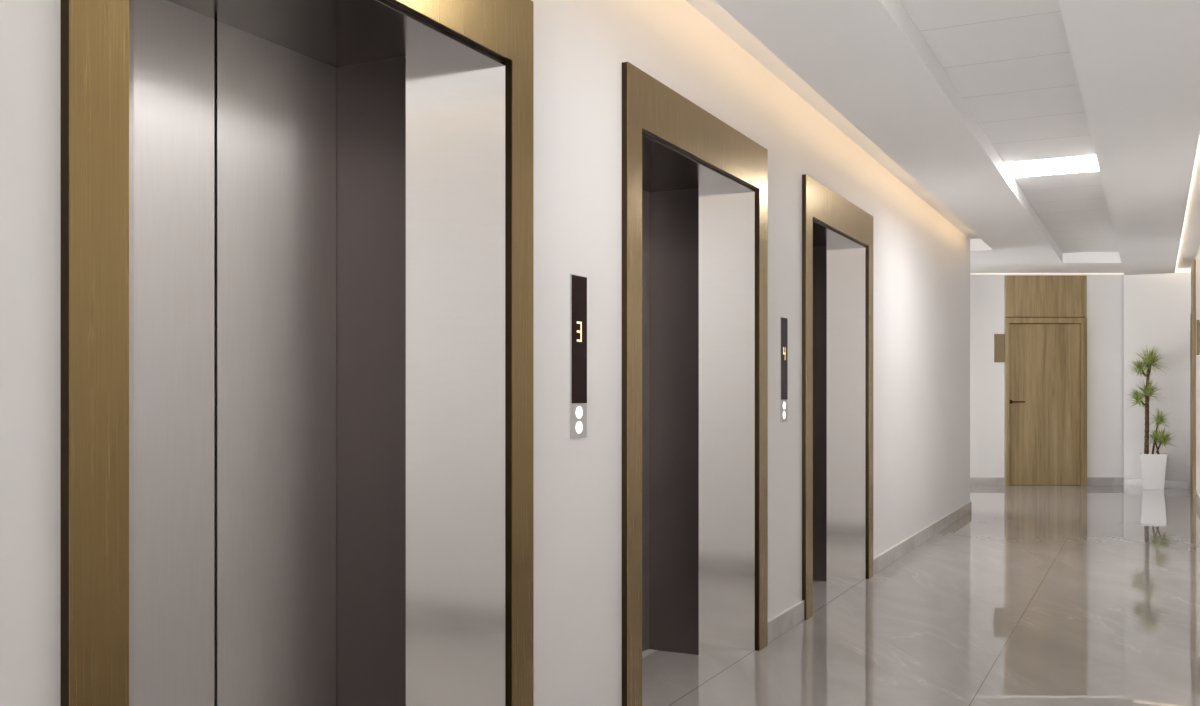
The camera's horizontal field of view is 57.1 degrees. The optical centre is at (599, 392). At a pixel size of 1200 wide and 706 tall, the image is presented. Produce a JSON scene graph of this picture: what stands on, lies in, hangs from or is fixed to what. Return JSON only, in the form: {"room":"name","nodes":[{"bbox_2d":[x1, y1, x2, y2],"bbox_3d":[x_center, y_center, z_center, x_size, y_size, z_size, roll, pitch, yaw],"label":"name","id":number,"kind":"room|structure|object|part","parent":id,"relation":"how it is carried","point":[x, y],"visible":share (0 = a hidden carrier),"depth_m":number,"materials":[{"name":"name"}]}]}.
{"room":"lobby","nodes":[
{"label":"lobby","id":0,"kind":"room"},
{"bbox_2d":[0,0,969,705],"bbox_3d":[-1.923,-0.180,4.152,3.840,2.760,17.700,0,0,27],"label":"wall","id":1,"kind":"structure","parent":0,"point":[921,260],"depth_m":3.67,"materials":[{"name":"paint"}]},
{"bbox_2d":[61,0,533,705],"bbox_3d":[-0.780,0.022,2.679,0.524,2.355,1.560,0,0,27],"label":"entrance","id":2,"kind":"object","parent":1,"relation":"attached to","point":[297,236],"visible":0.97,"depth_m":2.98,"materials":[{"name":"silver metal"}]},
{"bbox_3d":[-0.870,0.125,1.918,0.003,2.150,0.120,0,0,27],"label":"casing","id":3,"kind":"part","parent":2,"relation":"part of","materials":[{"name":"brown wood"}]},
{"bbox_3d":[-1.080,0.128,2.571,0.025,2.132,0.452,0,0,27],"label":"door panel","id":4,"kind":"part","parent":2,"relation":"part of","materials":[{"name":"metal"}]},
{"bbox_3d":[-0.873,0.128,2.984,0.025,2.132,0.452,0,0,27],"label":"door panel","id":5,"kind":"part","parent":2,"relation":"part of","materials":[{"name":"metal"}]},
{"bbox_3d":[-0.653,0.125,3.150,0.270,2.150,0.040,0,0,27],"label":"return panel","id":6,"kind":"part","parent":2,"relation":"part of","materials":[{"name":"metal"}]},
{"bbox_3d":[-0.547,-1.052,2.562,0.003,0.205,1.560,0,0,27],"label":"head casing","id":7,"kind":"part","parent":2,"relation":"part of","materials":[{"name":"brown metal"}]},
{"bbox_3d":[-0.225,0.125,3.206,0.003,2.150,0.120,0,0,27],"label":"casing","id":8,"kind":"part","parent":2,"relation":"part of","materials":[{"name":"brown metal"}]},
{"bbox_2d":[570,274,586,438],"bbox_3d":[-0.069,-0.117,3.560,0.006,0.525,0.112,0,0,27],"label":"display","id":9,"kind":"object","parent":1,"relation":"attached to","point":[578,284],"visible":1,"depth_m":3.56,"materials":[{"name":"black glass"}]},
{"bbox_2d":[622,62,767,705],"bbox_3d":[0.213,0.022,4.659,0.524,2.355,1.560,0,0,27],"label":"entrance","id":10,"kind":"object","parent":1,"relation":"attached to","point":[695,187],"visible":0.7,"depth_m":5.09,"materials":[{"name":"metal"}]},
{"bbox_3d":[0.123,0.125,3.898,0.003,2.150,0.120,0,0,27],"label":"casing","id":11,"kind":"part","parent":10,"relation":"part of","materials":[{"name":"brown metal"}]},
{"bbox_3d":[0.120,0.128,4.964,0.025,2.132,0.452,0,0,27],"label":"door panel","id":12,"kind":"part","parent":10,"relation":"part of","materials":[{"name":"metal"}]},
{"bbox_3d":[0.036,1.198,4.747,0.070,0.004,0.900,0,0,27],"label":"sill","id":13,"kind":"part","parent":10,"relation":"part of","materials":[{"name":"grey metal"}]},
{"bbox_3d":[0.340,0.125,5.130,0.270,2.150,0.040,0,0,27],"label":"return panel","id":14,"kind":"part","parent":10,"relation":"part of","materials":[{"name":"metal"}]},
{"bbox_3d":[0.445,-1.052,4.542,0.003,0.205,1.560,0,0,27],"label":"head casing","id":15,"kind":"part","parent":10,"relation":"part of","materials":[{"name":"brown metal"}]},
{"bbox_3d":[0.768,0.125,5.186,0.003,2.150,0.120,0,0,27],"label":"casing","id":16,"kind":"part","parent":10,"relation":"part of","materials":[{"name":"brown metal"}]},
{"bbox_2d":[780,317,787,421],"bbox_3d":[0.924,-0.117,5.540,0.006,0.525,0.112,0,0,27],"label":"display","id":17,"kind":"object","parent":1,"relation":"attached to","point":[783,321],"visible":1,"depth_m":5.53,"materials":[{"name":"black glass"}]},
{"bbox_2d":[802,174,872,619],"bbox_3d":[1.205,0.022,6.639,0.524,2.355,1.560,0,0,27],"label":"entrance","id":18,"kind":"object","parent":1,"relation":"attached to","point":[837,234],"visible":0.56,"depth_m":7.06,"materials":[{"name":"metal"}]},
{"bbox_3d":[1.115,0.125,5.878,0.003,2.150,0.120,0,0,27],"label":"casing","id":19,"kind":"part","parent":18,"relation":"part of","materials":[{"name":"brown metal"}]},
{"bbox_3d":[1.333,0.125,7.110,0.270,2.150,0.040,0,0,27],"label":"return panel","id":20,"kind":"part","parent":18,"relation":"part of","materials":[{"name":"metal"}]},
{"bbox_3d":[1.438,-1.052,6.522,0.003,0.205,1.560,0,0,27],"label":"head casing","id":21,"kind":"part","parent":18,"relation":"part of","materials":[{"name":"brown metal"}]},
{"bbox_3d":[1.761,0.125,7.166,0.003,2.150,0.120,0,0,27],"label":"casing","id":22,"kind":"part","parent":18,"relation":"part of","materials":[{"name":"brown metal"}]},
{"bbox_2d":[768,501,971,642],"bbox_3d":[-0.200,1.148,3.289,0.014,0.104,17.700,0,0,27],"label":"baseboard","id":23,"kind":"structure","parent":1,"relation":"attached to","point":[784,621],"depth_m":7.74,"materials":[{"name":"stone"}]},
{"bbox_2d":[642,485,1199,705],"bbox_3d":[0.230,1.250,6.149,6.500,0.100,23.800,0,0,27],"label":"floor","id":24,"kind":"structure","parent":0,"point":[1038,595],"depth_m":5.69,"materials":[{"name":"tile"}]},
{"bbox_2d":[1126,344,1178,489],"bbox_3d":[6.858,0.288,13.734,0.654,1.824,0.444,0,0,27],"label":"potted plant","id":25,"kind":"object","parent":24,"relation":"on","point":[1153,465],"visible":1,"depth_m":13.68,"materials":[{"name":"green plant"}]},
{"bbox_3d":[6.894,0.978,13.737,0.304,0.445,0.304,0,0,27],"label":"pot","id":26,"kind":"part","parent":25,"relation":"part of","materials":[{"name":"white ceramic"}]},
{"bbox_2d":[686,0,1199,274],"bbox_3d":[0.230,-1.540,6.149,6.500,0.200,23.800,0,0,27],"label":"ceiling","id":27,"kind":"structure","parent":0,"point":[865,66],"depth_m":5.62,"materials":[{"name":"paint"}]},
{"bbox_2d":[899,0,1060,30],"bbox_3d":[1.496,-1.555,4.329,0.585,0.010,0.592,0,0,27],"label":"tile","id":28,"kind":"structure","parent":27,"relation":"attached to","point":[925,14],"depth_m":4.47,"materials":[{"name":"paint"}]},
{"bbox_2d":[920,11,1070,67],"bbox_3d":[1.764,-1.555,4.864,0.585,0.010,0.592,0,0,27],"label":"ceiling panel","id":29,"kind":"structure","parent":27,"relation":"attached to","point":[1040,34],"depth_m":4.84,"materials":[{"name":"paint"}]},
{"bbox_2d":[943,52,1078,97],"bbox_3d":[2.033,-1.555,5.399,0.585,0.010,0.592,0,0,27],"label":"ceiling panel","id":30,"kind":"structure","parent":27,"relation":"attached to","point":[1053,70],"depth_m":5.37,"materials":[{"name":"paint"}]},
{"bbox_2d":[924,11,1115,252],"bbox_3d":[1.228,-1.555,3.793,0.585,0.010,18.560,0,0,27],"label":"trim","id":31,"kind":"structure","parent":27,"relation":"attached to","point":[1056,11],"depth_m":5.67,"materials":[{"name":"grey tile"}]},
{"bbox_2d":[963,85,1084,122],"bbox_3d":[2.301,-1.555,5.934,0.585,0.010,0.592,0,0,27],"label":"tile","id":32,"kind":"structure","parent":27,"relation":"attached to","point":[1066,99],"depth_m":5.92,"materials":[{"name":"paint"}]},
{"bbox_2d":[979,112,1090,143],"bbox_3d":[2.569,-1.555,6.469,0.585,0.010,0.592,0,0,27],"label":"tile","id":33,"kind":"structure","parent":27,"relation":"attached to","point":[1073,124],"depth_m":6.46,"materials":[{"name":"paint"}]},
{"bbox_2d":[992,135,1094,161],"bbox_3d":[2.837,-1.555,7.004,0.585,0.010,0.592,0,0,27],"label":"tile","id":34,"kind":"structure","parent":27,"relation":"attached to","point":[1074,145],"depth_m":6.99,"materials":[{"name":"paint"}]},
{"bbox_2d":[1004,154,1098,177],"bbox_3d":[3.106,-1.553,7.540,0.585,0.014,0.594,0,0,27],"label":"ceiling light panel","id":35,"kind":"object","parent":27,"relation":"attached to","point":[1080,163],"visible":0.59,"depth_m":7.54,"materials":[{"name":"white plastic"}]},
{"bbox_2d":[1014,171,1102,190],"bbox_3d":[3.374,-1.555,8.074,0.585,0.010,0.592,0,0,27],"label":"tile","id":36,"kind":"structure","parent":27,"relation":"attached to","point":[1085,178],"depth_m":8.08,"materials":[{"name":"paint"}]},
{"bbox_2d":[1023,185,1105,202],"bbox_3d":[3.642,-1.555,8.609,0.585,0.010,0.592,0,0,27],"label":"tile","id":37,"kind":"structure","parent":27,"relation":"attached to","point":[1087,192],"depth_m":8.61,"materials":[{"name":"paint"}]},
{"bbox_2d":[1031,198,1108,213],"bbox_3d":[3.910,-1.555,9.144,0.585,0.010,0.592,0,0,27],"label":"tile","id":38,"kind":"structure","parent":27,"relation":"attached to","point":[1098,203],"depth_m":9.12,"materials":[{"name":"paint"}]},
{"bbox_2d":[1038,209,1110,222],"bbox_3d":[4.179,-1.555,9.679,0.585,0.010,0.592,0,0,27],"label":"tile","id":39,"kind":"structure","parent":27,"relation":"attached to","point":[1102,214],"depth_m":9.69,"materials":[{"name":"paint"}]},
{"bbox_2d":[1044,219,1112,231],"bbox_3d":[4.447,-1.555,10.214,0.585,0.010,0.592,0,0,27],"label":"tile","id":40,"kind":"structure","parent":27,"relation":"attached to","point":[1106,223],"depth_m":10.21,"materials":[{"name":"paint"}]},
{"bbox_2d":[1049,228,1114,239],"bbox_3d":[4.715,-1.555,10.749,0.585,0.010,0.592,0,0,27],"label":"tile","id":41,"kind":"structure","parent":27,"relation":"attached to","point":[1106,232],"depth_m":10.72,"materials":[{"name":"paint"}]},
{"bbox_2d":[1054,236,1116,246],"bbox_3d":[4.983,-1.555,11.284,0.585,0.010,0.592,0,0,27],"label":"tile","id":42,"kind":"structure","parent":27,"relation":"attached to","point":[1111,239],"depth_m":11.29,"materials":[{"name":"paint"}]},
{"bbox_2d":[1059,243,1117,252],"bbox_3d":[5.252,-1.555,11.819,0.585,0.010,0.592,0,0,27],"label":"tile","id":43,"kind":"structure","parent":27,"relation":"attached to","point":[1100,247],"depth_m":11.83,"materials":[{"name":"paint"}]},
{"bbox_2d":[970,275,1123,477],"bbox_3d":[3.500,-0.180,14.416,7.400,2.760,0.120,0,0,0],"label":"wall","id":44,"kind":"structure","parent":0,"point":[1105,293],"depth_m":14.36,"materials":[{"name":"paint"}]},
{"bbox_2d":[994,334,1004,361],"bbox_3d":[5.193,-0.584,14.346,0.132,0.368,0.020,0,0,0],"label":"door sign","id":45,"kind":"object","parent":44,"relation":"attached to","point":[999,339],"visible":1,"depth_m":14.34,"materials":[{"name":"brown wood"}]},
{"bbox_2d":[1005,276,1086,485],"bbox_3d":[5.792,-0.163,14.323,1.054,2.725,0.066,0,0,0],"label":"door","id":46,"kind":"structure","parent":44,"relation":"in","point":[1046,320],"depth_m":14.34,"materials":[{"name":"brown wood"}]},
{"bbox_3d":[5.792,-1.256,14.336,1.054,0.539,0.031,0,0,0],"label":"transom panel","id":47,"kind":"part","parent":46,"relation":"part of","materials":[{"name":"brown wood"}]},
{"bbox_2d":[970,478,1123,484],"bbox_3d":[3.500,1.150,14.349,7.200,0.100,0.014,0,0,0],"label":"baseboard","id":48,"kind":"structure","parent":44,"relation":"attached to","point":[973,481],"depth_m":14.34,"materials":[{"name":"stone"}]},
{"bbox_2d":[970,273,1123,274],"bbox_3d":[3.725,-1.548,14.346,6.250,0.020,0.024,0,0,0],"label":"led strip","id":49,"kind":"object","parent":44,"relation":"attached to","point":[970,273],"visible":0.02,"depth_m":14.34,"materials":[{"name":"white plastic"}]},
{"bbox_3d":[3.725,-1.548,14.353,6.250,0.020,0.006,0,0,0],"label":"mounting rail","id":50,"kind":"part","parent":49,"relation":"part of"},
{"bbox_2d":[1124,268,1190,480],"bbox_3d":[7.155,-0.180,14.020,0.895,2.760,0.240,0,0,27],"label":"wall","id":51,"kind":"structure","parent":0,"point":[1157,307],"depth_m":13.93,"materials":[{"name":"paint"}]},
{"bbox_2d":[1124,479,1189,488],"bbox_3d":[7.038,1.150,13.937,0.761,0.100,0.014,0,0,27],"label":"baseboard","id":52,"kind":"structure","parent":51,"relation":"attached to","point":[1171,484],"depth_m":13.87,"materials":[{"name":"stone"}]},
{"bbox_2d":[1175,270,1190,272],"bbox_3d":[7.091,-1.527,13.909,0.650,0.030,0.016,0,0,27],"label":"led strip","id":53,"kind":"object","parent":51,"relation":"attached to","point":[1176,271],"visible":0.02,"depth_m":13.80,"materials":[{"name":"white plastic"}]},
{"bbox_2d":[1195,246,1199,496],"bbox_3d":[2.603,-0.180,4.076,0.120,2.760,21.620,0,0,27],"label":"wall","id":54,"kind":"structure","parent":0,"point":[1197,258],"depth_m":11.93,"materials":[{"name":"paint"}]},
{"bbox_2d":[1190,260,1195,497],"bbox_3d":[7.035,-0.163,13.085,0.030,2.725,1.040,0,0,27],"label":"door","id":55,"kind":"structure","parent":54,"relation":"in","point":[1193,268],"depth_m":12.67,"materials":[{"name":"brown wood"}]},
{"bbox_3d":[7.038,-1.255,13.083,0.024,0.540,1.040,0,0,27],"label":"transom panel","id":56,"kind":"part","parent":55,"relation":"part of","materials":[{"name":"brown wood"}]},
{"bbox_2d":[1195,489,1199,509],"bbox_3d":[2.543,1.150,4.106,0.014,0.100,21.620,0,0,27],"label":"baseboard","id":57,"kind":"structure","parent":54,"relation":"attached to","point":[1197,498],"depth_m":11.81,"materials":[{"name":"stone"}]},
{"bbox_2d":[1196,320,1199,354],"bbox_3d":[6.306,-0.584,11.627,0.028,0.368,0.132,0,0,27],"label":"door sign","id":58,"kind":"object","parent":54,"relation":"attached to","point":[1197,321],"visible":1,"depth_m":11.57,"materials":[{"name":"brown metal"}]}
]}

